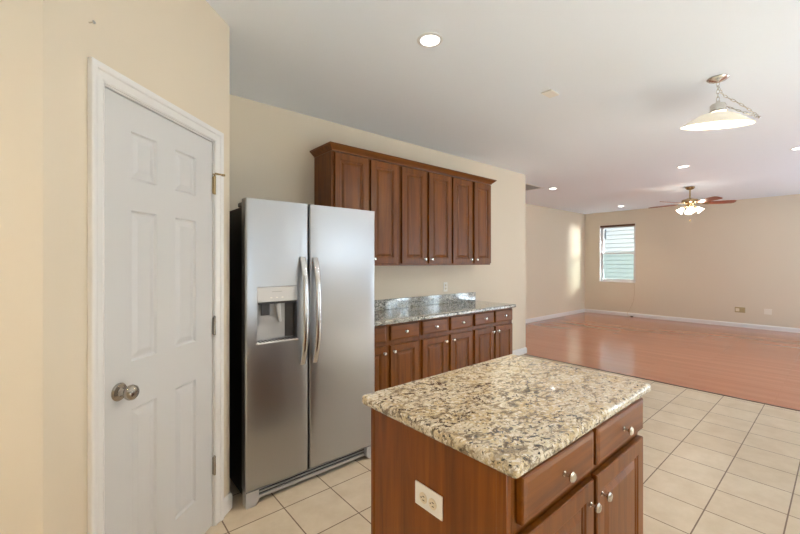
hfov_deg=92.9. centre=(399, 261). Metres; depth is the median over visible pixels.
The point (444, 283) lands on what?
wall outlet
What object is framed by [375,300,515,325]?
countertop
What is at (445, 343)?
base cabinet
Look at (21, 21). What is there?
wall
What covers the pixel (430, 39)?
recessed light
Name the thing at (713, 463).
floor
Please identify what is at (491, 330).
base cabinet
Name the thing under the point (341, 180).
upper cabinet
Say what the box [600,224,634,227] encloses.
blind headrail
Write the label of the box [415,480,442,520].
outlet plate
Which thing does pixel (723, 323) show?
baseboard
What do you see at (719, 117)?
pendant lamp
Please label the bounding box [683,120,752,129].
diffuser
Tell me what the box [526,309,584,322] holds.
baseboard
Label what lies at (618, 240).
neighbouring house
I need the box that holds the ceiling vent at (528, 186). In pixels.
[526,183,543,190]
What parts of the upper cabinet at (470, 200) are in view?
door, door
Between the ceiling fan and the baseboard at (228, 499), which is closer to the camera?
the baseboard at (228, 499)
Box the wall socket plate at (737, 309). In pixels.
[735,307,744,312]
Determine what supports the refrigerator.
on the floor
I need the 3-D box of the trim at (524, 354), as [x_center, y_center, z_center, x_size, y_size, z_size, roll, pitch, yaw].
[3.618,1.397,3.726,0.024,0.006,5.340,0,0,-40]
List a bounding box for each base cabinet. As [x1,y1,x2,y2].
[375,320,418,391]
[419,313,471,378]
[472,308,511,364]
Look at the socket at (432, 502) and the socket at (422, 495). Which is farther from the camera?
the socket at (422, 495)
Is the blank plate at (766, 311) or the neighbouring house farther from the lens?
the neighbouring house
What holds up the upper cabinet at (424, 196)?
attached to the wall at (271, 158)
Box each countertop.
[362,354,650,478]
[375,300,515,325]
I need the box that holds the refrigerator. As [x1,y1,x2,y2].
[230,198,374,509]
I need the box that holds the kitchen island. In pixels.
[371,397,642,533]
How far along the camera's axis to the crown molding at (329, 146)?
3.68 m
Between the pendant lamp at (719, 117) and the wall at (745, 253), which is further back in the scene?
the wall at (745, 253)
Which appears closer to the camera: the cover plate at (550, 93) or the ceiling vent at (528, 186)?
the cover plate at (550, 93)
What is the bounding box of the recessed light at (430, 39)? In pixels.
[417,32,442,47]
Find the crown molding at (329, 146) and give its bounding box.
[310,141,496,184]
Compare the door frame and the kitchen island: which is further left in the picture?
the door frame
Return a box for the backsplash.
[375,292,475,310]
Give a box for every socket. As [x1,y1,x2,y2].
[419,492,426,503]
[428,498,436,509]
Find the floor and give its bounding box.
[205,312,799,533]
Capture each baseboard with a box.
[224,492,231,516]
[512,347,526,355]
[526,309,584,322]
[585,309,799,332]
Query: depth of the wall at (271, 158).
4.09 m
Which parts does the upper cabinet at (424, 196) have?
door, door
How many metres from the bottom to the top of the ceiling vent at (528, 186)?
0.008 m
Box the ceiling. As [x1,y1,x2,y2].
[206,0,799,213]
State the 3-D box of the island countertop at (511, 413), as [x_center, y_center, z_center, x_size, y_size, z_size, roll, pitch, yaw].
[0.432,0.502,1.455,0.963,0.036,0.646,0,0,-40]
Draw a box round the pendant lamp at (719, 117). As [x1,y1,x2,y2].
[680,74,760,130]
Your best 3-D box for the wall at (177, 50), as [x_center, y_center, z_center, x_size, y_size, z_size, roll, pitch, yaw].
[-1.082,0.030,1.664,0.110,2.738,1.012,0,0,7]
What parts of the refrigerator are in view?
freezer door, dispenser panel, water spout, handle, handle, fridge door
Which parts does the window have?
sash, sash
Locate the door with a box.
[105,88,224,533]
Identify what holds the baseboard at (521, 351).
attached to the wall at (271, 158)
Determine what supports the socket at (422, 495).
attached to the kitchen island
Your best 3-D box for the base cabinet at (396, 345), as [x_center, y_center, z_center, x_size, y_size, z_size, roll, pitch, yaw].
[-0.285,0.971,3.517,0.790,0.856,0.624,0,0,-40]
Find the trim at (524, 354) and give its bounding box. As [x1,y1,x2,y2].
[524,354,799,410]
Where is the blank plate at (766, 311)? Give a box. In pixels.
[764,309,771,314]
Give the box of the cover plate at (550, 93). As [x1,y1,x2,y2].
[541,89,558,97]
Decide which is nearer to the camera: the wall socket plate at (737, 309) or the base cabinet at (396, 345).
the base cabinet at (396, 345)
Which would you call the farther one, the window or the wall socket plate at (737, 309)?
the window
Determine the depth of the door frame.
1.35 m
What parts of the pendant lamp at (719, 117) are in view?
lamp shade, chain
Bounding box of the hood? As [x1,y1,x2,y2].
[258,300,296,304]
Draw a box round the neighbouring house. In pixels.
[604,227,633,279]
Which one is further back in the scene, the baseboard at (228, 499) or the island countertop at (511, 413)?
the baseboard at (228, 499)
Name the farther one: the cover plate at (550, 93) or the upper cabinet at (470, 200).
the upper cabinet at (470, 200)
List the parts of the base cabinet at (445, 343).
drawer, door, drawer, door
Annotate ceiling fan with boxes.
[650,186,736,221]
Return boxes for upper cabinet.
[314,151,398,265]
[399,165,450,265]
[451,177,490,264]
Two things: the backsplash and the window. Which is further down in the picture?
the backsplash
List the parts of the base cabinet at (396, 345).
drawer, door, drawer, door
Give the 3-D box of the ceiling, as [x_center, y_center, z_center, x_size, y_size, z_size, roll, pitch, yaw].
[2.332,-1.390,3.662,13.700,0.100,7.250,0,0,-40]
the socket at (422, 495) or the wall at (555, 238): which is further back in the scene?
the wall at (555, 238)
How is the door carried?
in the wall at (177, 50)
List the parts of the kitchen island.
panel, drawer, door, knob, knob, knob, door, drawer, knob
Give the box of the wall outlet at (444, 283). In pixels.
[443,282,446,291]
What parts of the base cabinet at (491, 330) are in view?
drawer, door, drawer, door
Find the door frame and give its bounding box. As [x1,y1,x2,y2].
[87,57,223,533]
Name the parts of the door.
knob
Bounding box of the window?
[599,223,635,282]
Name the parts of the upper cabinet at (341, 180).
door, door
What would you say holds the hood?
attached to the refrigerator
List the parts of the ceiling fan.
blade, lamp shade, lamp shade, lamp shade, blade, blade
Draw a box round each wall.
[0,0,42,533]
[43,0,229,533]
[230,94,525,350]
[526,204,584,318]
[585,194,799,327]

